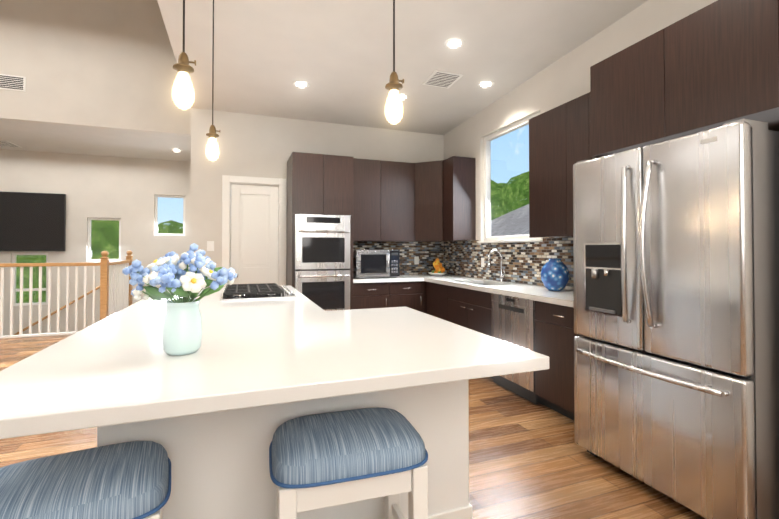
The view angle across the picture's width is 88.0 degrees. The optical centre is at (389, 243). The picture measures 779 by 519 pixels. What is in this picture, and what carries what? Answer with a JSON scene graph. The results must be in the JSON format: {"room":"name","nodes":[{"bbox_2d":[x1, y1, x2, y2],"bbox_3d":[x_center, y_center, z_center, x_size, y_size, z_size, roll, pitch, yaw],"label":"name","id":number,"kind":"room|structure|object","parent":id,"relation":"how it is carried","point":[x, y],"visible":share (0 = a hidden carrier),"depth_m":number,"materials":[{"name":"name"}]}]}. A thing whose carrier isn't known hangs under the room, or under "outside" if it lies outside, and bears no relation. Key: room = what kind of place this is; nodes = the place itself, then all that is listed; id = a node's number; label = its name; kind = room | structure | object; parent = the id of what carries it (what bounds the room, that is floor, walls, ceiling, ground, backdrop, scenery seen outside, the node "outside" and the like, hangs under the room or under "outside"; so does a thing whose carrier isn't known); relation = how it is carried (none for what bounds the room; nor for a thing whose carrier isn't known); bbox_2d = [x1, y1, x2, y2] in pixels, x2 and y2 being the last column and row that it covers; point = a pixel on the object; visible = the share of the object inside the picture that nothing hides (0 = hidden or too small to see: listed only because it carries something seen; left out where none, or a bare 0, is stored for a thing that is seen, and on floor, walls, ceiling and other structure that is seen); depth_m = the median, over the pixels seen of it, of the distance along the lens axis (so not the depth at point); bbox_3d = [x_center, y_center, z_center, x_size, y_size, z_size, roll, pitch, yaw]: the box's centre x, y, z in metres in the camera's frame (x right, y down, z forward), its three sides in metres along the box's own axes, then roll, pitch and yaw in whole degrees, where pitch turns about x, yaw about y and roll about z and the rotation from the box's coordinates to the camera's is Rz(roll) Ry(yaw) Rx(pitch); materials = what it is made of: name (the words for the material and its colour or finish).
{"room":"kitchen","nodes":[
{"label":"kitchen","id":0,"kind":"room"},
{"bbox_2d":[0,149,190,335],"bbox_3d":[-6.273,1.254,8.125,5.250,6.300,0.150,0,-1,-20],"label":"wall","id":1,"kind":"structure","parent":0,"point":[126,190],"depth_m":8.13,"materials":[{"name":"paint"}]},
{"bbox_2d":[12,253,47,305],"bbox_3d":[-6.991,0.691,7.869,0.578,1.018,0.060,0,-1,-20],"label":"window","id":2,"kind":"structure","parent":1,"relation":"in","point":[14,258],"depth_m":7.85,"materials":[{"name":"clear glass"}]},
{"bbox_2d":[0,191,65,250],"bbox_3d":[-7.365,-0.417,7.626,2.040,1.130,0.073,0,-1,-20],"label":"wall-mounted tv","id":3,"kind":"object","parent":1,"relation":"attached to","point":[32,221],"visible":1,"depth_m":7.77,"materials":[{"name":"black plastic"}]},
{"bbox_2d":[13,286,99,334],"bbox_3d":[-6.726,2.162,7.424,3.396,3.427,0.829,0,-1,-20],"label":"handrail","id":4,"kind":"object","parent":1,"relation":"attached to","point":[61,308],"visible":0.12,"depth_m":7.88,"materials":[{"name":"brown wood"}]},
{"bbox_2d":[87,218,120,260],"bbox_3d":[-5.850,-0.078,8.298,0.588,0.888,0.060,0,-1,-20],"label":"window","id":5,"kind":"structure","parent":1,"relation":"in","point":[90,236],"depth_m":8.27,"materials":[{"name":"clear glass"}]},
{"bbox_2d":[155,195,184,235],"bbox_3d":[-4.733,-0.603,8.714,0.588,0.868,0.060,0,-1,-20],"label":"window","id":6,"kind":"structure","parent":1,"relation":"in","point":[156,214],"depth_m":8.68,"materials":[{"name":"clear glass"}]},
{"bbox_2d":[0,0,190,135],"bbox_3d":[-5.533,-3.175,5.991,5.130,2.700,0.120,0,-1,-20],"label":"wall","id":7,"kind":"structure","parent":0,"point":[103,64],"depth_m":6.25,"materials":[{"name":"paint"}]},
{"bbox_2d":[0,74,25,91],"bbox_3d":[-5.782,-2.357,5.818,0.850,0.220,0.010,0,-1,-20],"label":"air vent","id":8,"kind":"object","parent":7,"relation":"in","point":[13,82],"visible":1,"depth_m":5.91,"materials":[{"name":"white metal"}]},
{"bbox_2d":[0,120,190,161],"bbox_3d":[-5.928,-1.861,7.053,5.130,0.100,2.180,0,-1,-20],"label":"ceiling","id":9,"kind":"structure","parent":0,"point":[29,136],"depth_m":7.15,"materials":[{"name":"paint"}]},
{"bbox_2d":[0,140,21,147],"bbox_3d":[-7.114,-1.803,7.193,0.700,0.008,0.500,0,-1,-20],"label":"ceiling vent","id":10,"kind":"object","parent":9,"relation":"in","point":[7,143],"visible":0.98,"depth_m":7.32,"materials":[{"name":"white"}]},
{"bbox_2d":[190,108,443,287],"bbox_3d":[-0.743,-0.181,5.521,3.570,3.100,0.120,0,-1,-20],"label":"wall","id":11,"kind":"structure","parent":0,"point":[250,145],"depth_m":5.14,"materials":[{"name":"paint"}]},
{"bbox_2d":[207,241,213,250],"bbox_3d":[-2.185,0.030,4.919,0.080,0.120,0.011,0,-1,-20],"label":"switch plate","id":12,"kind":"object","parent":11,"relation":"attached to","point":[210,245],"visible":1,"depth_m":4.92,"materials":[{"name":"white plastic"}]},
{"bbox_2d":[222,175,286,287],"bbox_3d":[-1.720,0.261,5.147,0.772,2.205,0.140,0,-1,-20],"label":"door frame","id":13,"kind":"structure","parent":11,"relation":"attached to","point":[281,183],"depth_m":5.10,"materials":[{"name":"white wood"}]},
{"bbox_2d":[231,184,278,284],"bbox_3d":[-1.694,0.304,5.092,0.584,2.093,0.116,0,-1,-20],"label":"pantry door","id":14,"kind":"structure","parent":11,"relation":"in","point":[254,234],"depth_m":5.12,"materials":[{"name":"white wood"}]},
{"bbox_2d":[358,159,381,239],"bbox_3d":[-0.383,-0.573,5.417,0.450,1.060,0.326,0,-1,-20],"label":"upper cabinet","id":15,"kind":"object","parent":11,"relation":"attached to","point":[369,171],"depth_m":5.29,"materials":[{"name":"brown wood"}]},
{"bbox_2d":[382,160,413,239],"bbox_3d":[0.063,-0.571,5.581,0.500,1.060,0.326,0,-1,-20],"label":"upper cabinet","id":16,"kind":"object","parent":11,"relation":"attached to","point":[397,177],"depth_m":5.42,"materials":[{"name":"brown wood"}]},
{"bbox_2d":[0,334,705,518],"bbox_3d":[-2.090,1.442,1.720,8.700,0.250,10.150,0,-1,-20],"label":"floor","id":17,"kind":"structure","parent":0,"point":[528,459],"depth_m":2.44,"materials":[{"name":"brown wood"}]},
{"bbox_2d":[0,251,111,338],"bbox_3d":[-6.151,0.735,5.647,3.754,1.261,0.104,0,-1,-20],"label":"stair railing","id":18,"kind":"object","parent":17,"relation":"on","point":[105,266],"depth_m":6.06,"materials":[{"name":"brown wood"}]},
{"bbox_2d":[0,441,170,518],"bbox_3d":[-0.916,0.972,1.131,0.532,0.674,0.392,0,-1,-28],"label":"stool","id":19,"kind":"object","parent":17,"relation":"on","point":[129,480],"visible":1,"depth_m":1.09,"materials":[{"name":"blue fabric"}]},
{"bbox_2d":[112,250,132,313],"bbox_3d":[-4.702,0.756,7.008,0.090,1.265,1.484,0,-1,-20],"label":"stair railing","id":20,"kind":"object","parent":17,"relation":"on","point":[115,291],"depth_m":7.13,"materials":[{"name":"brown wood"}]},
{"bbox_2d":[97,379,472,518],"bbox_3d":[-0.750,0.894,2.809,1.475,0.874,2.564,0,-1,-20],"label":"kitchen island","id":21,"kind":"object","parent":17,"relation":"on","point":[220,463],"depth_m":1.55,"materials":[{"name":"white paint"}]},
{"bbox_2d":[0,287,548,438],"bbox_3d":[-0.775,0.430,2.562,1.700,0.045,3.100,0,-1,-20],"label":"island countertop","id":22,"kind":"structure","parent":21,"relation":"on","point":[261,346],"depth_m":1.35,"materials":[{"name":"white stone"}]},
{"bbox_2d":[122,243,236,355],"bbox_3d":[-0.749,0.195,1.475,0.360,0.394,0.345,0,-1,-20],"label":"vase","id":23,"kind":"object","parent":22,"relation":"on","point":[188,275],"visible":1,"depth_m":1.40,"materials":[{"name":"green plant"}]},
{"bbox_2d":[286,152,357,308],"bbox_3d":[-0.878,0.152,5.044,0.730,2.420,0.668,0,-1,-20],"label":"tall cabinet","id":24,"kind":"object","parent":17,"relation":"on","point":[315,182],"depth_m":4.81,"materials":[{"name":"brown wood"}]},
{"bbox_2d":[290,212,357,310],"bbox_3d":[-0.824,0.265,4.893,0.727,1.206,0.353,0,-1,-20],"label":"double oven","id":25,"kind":"object","parent":24,"relation":"in","point":[321,243],"depth_m":4.73,"materials":[{"name":"silver metal"}]},
{"bbox_2d":[269,407,427,518],"bbox_3d":[-0.151,0.976,1.432,0.532,0.674,0.392,0,-1,-17],"label":"stool","id":26,"kind":"object","parent":17,"relation":"on","point":[322,460],"visible":1,"depth_m":1.31,"materials":[{"name":"blue fabric"}]},
{"bbox_2d":[358,284,389,308],"bbox_3d":[-0.327,0.928,5.287,0.480,0.875,0.571,0,-1,-20],"label":"base cabinet","id":27,"kind":"object","parent":17,"relation":"on","point":[369,295],"depth_m":5.03,"materials":[{"name":"brown wood"}]},
{"bbox_2d":[358,274,445,283],"bbox_3d":[0.185,0.470,5.466,1.556,0.044,0.603,0,-1,-20],"label":"countertop","id":28,"kind":"structure","parent":27,"relation":"on","point":[369,280],"depth_m":5.11,"materials":[{"name":"white stone"}]},
{"bbox_2d":[353,250,399,277],"bbox_3d":[-0.204,0.266,5.338,0.580,0.359,0.464,0,-1,-20],"label":"microwave","id":29,"kind":"object","parent":28,"relation":"on","point":[376,263],"visible":0.92,"depth_m":5.15,"materials":[{"name":"silver metal"}]},
{"bbox_2d":[428,258,445,275],"bbox_3d":[0.677,0.327,5.694,0.270,0.246,0.270,0,-1,-20],"label":"fruit","id":30,"kind":"object","parent":28,"relation":"on","point":[439,270],"visible":1,"depth_m":5.64,"materials":[{"name":"orange food"}]},
{"bbox_2d":[390,280,425,312],"bbox_3d":[0.124,0.930,5.452,0.480,0.875,0.571,0,-1,-20],"label":"base cabinet","id":31,"kind":"object","parent":17,"relation":"on","point":[411,293],"depth_m":5.20,"materials":[{"name":"brown wood"}]},
{"bbox_2d":[426,284,453,319],"bbox_3d":[0.846,0.925,5.080,0.571,0.875,0.565,0,-1,-20],"label":"base cabinet","id":32,"kind":"object","parent":17,"relation":"on","point":[437,295],"depth_m":4.93,"materials":[{"name":"brown wood"}]},
{"bbox_2d":[446,300,489,335],"bbox_3d":[1.098,1.008,4.391,0.571,0.690,0.900,0,-1,-20],"label":"base cabinet","id":33,"kind":"object","parent":17,"relation":"on","point":[474,317],"depth_m":4.26,"materials":[{"name":"brown wood"}]},
{"bbox_2d":[490,292,529,400],"bbox_3d":[1.351,0.906,3.686,0.582,0.875,0.599,0,-1,-20],"label":"dishwasher","id":34,"kind":"object","parent":17,"relation":"on","point":[509,316],"depth_m":3.57,"materials":[{"name":"silver metal"}]},
{"bbox_2d":[530,300,581,420],"bbox_3d":[1.558,0.898,3.123,0.582,0.875,0.601,0,-1,-20],"label":"base cabinet","id":35,"kind":"object","parent":17,"relation":"on","point":[552,334],"depth_m":3.11,"materials":[{"name":"brown wood"}]},
{"bbox_2d":[426,276,573,307],"bbox_3d":[1.194,0.451,4.096,0.603,0.044,2.662,0,-1,-20],"label":"countertop","id":36,"kind":"structure","parent":35,"relation":"on","point":[565,297],"depth_m":3.81,"materials":[{"name":"white stone"}]},
{"bbox_2d":[540,259,569,290],"bbox_3d":[1.488,0.279,3.627,0.244,0.285,0.244,0,-1,-20],"label":"floral vase","id":37,"kind":"object","parent":36,"relation":"on","point":[554,274],"visible":1,"depth_m":3.54,"materials":[{"name":"blue ceramic"}]},
{"bbox_2d":[573,119,778,518],"bbox_3d":[1.683,0.398,2.265,0.908,1.852,0.940,0,-1,-20],"label":"fridge","id":38,"kind":"object","parent":17,"relation":"on","point":[676,310],"visible":1,"depth_m":1.92,"materials":[{"name":"silver metal"}]},
{"bbox_2d":[157,0,647,134],"bbox_3d":[0.601,-1.917,1.660,3.420,0.464,8.100,0,-1,-20],"label":"ceiling","id":39,"kind":"structure","parent":0,"point":[337,55],"depth_m":3.64,"materials":[{"name":"paint"}]},
{"bbox_2d":[172,0,195,109],"bbox_3d":[-0.657,-1.146,1.295,0.124,1.437,0.124,0,-1,-20],"label":"pendant light","id":40,"kind":"object","parent":39,"relation":"hanging from","point":[183,95],"visible":1,"depth_m":1.27,"materials":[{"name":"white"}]},
{"bbox_2d":[205,0,219,160],"bbox_3d":[-0.895,-1.117,2.049,0.124,1.402,0.124,0,-1,-20],"label":"pendant light","id":41,"kind":"object","parent":39,"relation":"hanging from","point":[212,152],"visible":1,"depth_m":2.03,"materials":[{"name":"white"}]},
{"bbox_2d":[293,81,309,87],"bbox_3d":[-0.939,-1.692,4.288,0.178,0.008,0.178,0,-1,-29],"label":"recessed light","id":42,"kind":"object","parent":39,"relation":"in","point":[304,84],"depth_m":4.29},
{"bbox_2d":[385,0,403,123],"bbox_3d":[0.016,-1.142,1.414,0.124,1.453,0.124,0,-1,-20],"label":"pendant light","id":43,"kind":"object","parent":39,"relation":"hanging from","point":[394,109],"visible":1,"depth_m":1.39,"materials":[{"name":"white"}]},
{"bbox_2d":[400,94,408,99],"bbox_3d":[0.133,-1.688,4.649,0.178,0.008,0.178,0,-1,-29],"label":"recessed light","id":44,"kind":"object","parent":39,"relation":"in","point":[402,96],"depth_m":4.63,"materials":[{"name":"white glass"}]},
{"bbox_2d":[422,70,462,88],"bbox_3d":[0.553,-1.718,4.228,0.320,0.022,0.320,0,-1,-20],"label":"ceiling vent","id":45,"kind":"object","parent":39,"relation":"in","point":[442,79],"visible":1,"depth_m":4.21,"materials":[{"name":"white metal"}]},
{"bbox_2d":[444,38,464,48],"bbox_3d":[0.570,-1.757,3.543,0.178,0.008,0.178,0,-1,-29],"label":"recessed light","id":46,"kind":"object","parent":39,"relation":"in","point":[458,43],"depth_m":3.54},
{"bbox_2d":[477,81,493,87],"bbox_3d":[1.040,-1.719,4.353,0.178,0.008,0.178,0,-1,-29],"label":"recessed light","id":47,"kind":"object","parent":39,"relation":"in","point":[483,84],"depth_m":4.35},
{"bbox_2d":[414,160,445,243],"bbox_3d":[0.531,-0.567,5.425,0.286,1.072,0.286,0,-1,-20],"label":"upper cabinet","id":48,"kind":"object","parent":0,"relation":"attached to","point":[427,175],"depth_m":5.42,"materials":[{"name":"brown wood"}]},
{"bbox_2d":[454,288,485,307],"bbox_3d":[0.854,0.566,4.435,0.001,0.175,0.652,0,-1,-20],"label":"drawer","id":49,"kind":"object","parent":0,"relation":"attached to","point":[468,294],"depth_m":4.24,"materials":[{"name":"brown wood"}]},
{"bbox_2d":[486,292,489,307],"bbox_3d":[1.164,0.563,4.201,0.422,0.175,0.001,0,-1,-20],"label":"base cabinet","id":50,"kind":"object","parent":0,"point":[487,293],"depth_m":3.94,"materials":[{"name":"brown wood"}]},
{"bbox_2d":[444,0,716,243],"bbox_3d":[2.276,-0.408,2.253,0.150,3.464,8.100,0,-1,-20],"label":"wall","id":51,"kind":"structure","parent":0,"point":[563,80],"depth_m":3.88,"materials":[{"name":"paint"}]},
{"bbox_2d":[406,240,449,243],"bbox_3d":[0.630,-0.570,5.639,0.606,1.060,0.606,0,-1,-20],"label":"upper cabinet","id":52,"kind":"object","parent":51,"relation":"attached to","point":[407,241],"depth_m":5.83,"materials":[{"name":"brown wood"}]},
{"bbox_2d":[442,156,475,239],"bbox_3d":[0.912,-0.575,5.276,0.326,1.060,0.270,0,-1,-20],"label":"upper cabinet","id":53,"kind":"object","parent":51,"relation":"attached to","point":[458,173],"depth_m":5.16,"materials":[{"name":"brown wood"}]},
{"bbox_2d":[478,239,542,242],"bbox_3d":[1.374,-0.021,4.596,0.110,0.024,1.150,0,-1,-20],"label":"window sill","id":54,"kind":"structure","parent":51,"relation":"attached to","point":[515,241],"depth_m":4.49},
{"bbox_2d":[484,112,540,240],"bbox_3d":[1.411,-0.694,4.619,0.060,1.318,1.088,0,-1,-20],"label":"kitchen window","id":55,"kind":"structure","parent":51,"relation":"in","point":[498,134],"depth_m":4.88,"materials":[{"name":"clear glass"}]},
{"bbox_2d":[529,105,569,239],"bbox_3d":[1.530,-0.613,3.591,0.326,1.090,0.460,0,-1,-20],"label":"upper cabinet","id":56,"kind":"object","parent":51,"relation":"attached to","point":[545,129],"depth_m":3.55,"materials":[{"name":"brown wood"}]},
{"bbox_2d":[562,94,589,235],"bbox_3d":[1.649,-0.617,3.267,0.326,1.090,0.230,0,-1,-20],"label":"upper cabinet","id":57,"kind":"object","parent":51,"relation":"attached to","point":[573,111],"depth_m":3.28,"materials":[{"name":"brown wood"}]},
{"bbox_2d":[586,32,665,158],"bbox_3d":[1.740,-0.902,2.602,0.616,0.600,0.510,0,-1,-20],"label":"upper cabinet","id":58,"kind":"object","parent":51,"relation":"attached to","point":[624,105],"depth_m":2.49,"materials":[{"name":"brown wood"}]},
{"bbox_2d":[658,0,778,139],"bbox_3d":[1.915,-0.908,2.123,0.616,0.600,0.510,0,-1,-20],"label":"upper cabinet","id":59,"kind":"object","parent":51,"relation":"attached to","point":[715,64],"depth_m":2.00,"materials":[{"name":"brown wood"}]},
{"label":"outside","id":60,"kind":"structure","parent":0,"visible":0},
{"bbox_2d":[158,125,528,227],"bbox_3d":[-5.844,-4.933,12.707,29.950,19.200,32.000,0,-1,-20],"label":"sky","id":61,"kind":"structure","parent":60,"point":[509,140],"depth_m":21.66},
{"bbox_3d":[-1.032,4.696,11.143,38.000,0.100,38.000,0,-1,-20],"label":"ground","id":62,"kind":"structure","parent":60,"visible":0},
{"bbox_2d":[16,171,528,302],"bbox_3d":[-3.023,1.411,12.522,21.085,8.505,10.046,0,-1,-20],"label":"trees","id":63,"kind":"object","parent":62,"relation":"on","point":[495,206],"depth_m":11.56,"materials":[{"name":"green plant"}]},
{"bbox_2d":[491,204,528,236],"bbox_3d":[3.990,1.703,9.829,6.000,5.850,6.000,0,-1,-20],"label":"neighbouring house","id":64,"kind":"structure","parent":62,"relation":"on","point":[517,226],"depth_m":9.33,"materials":[{"name":"grey"}]}
]}

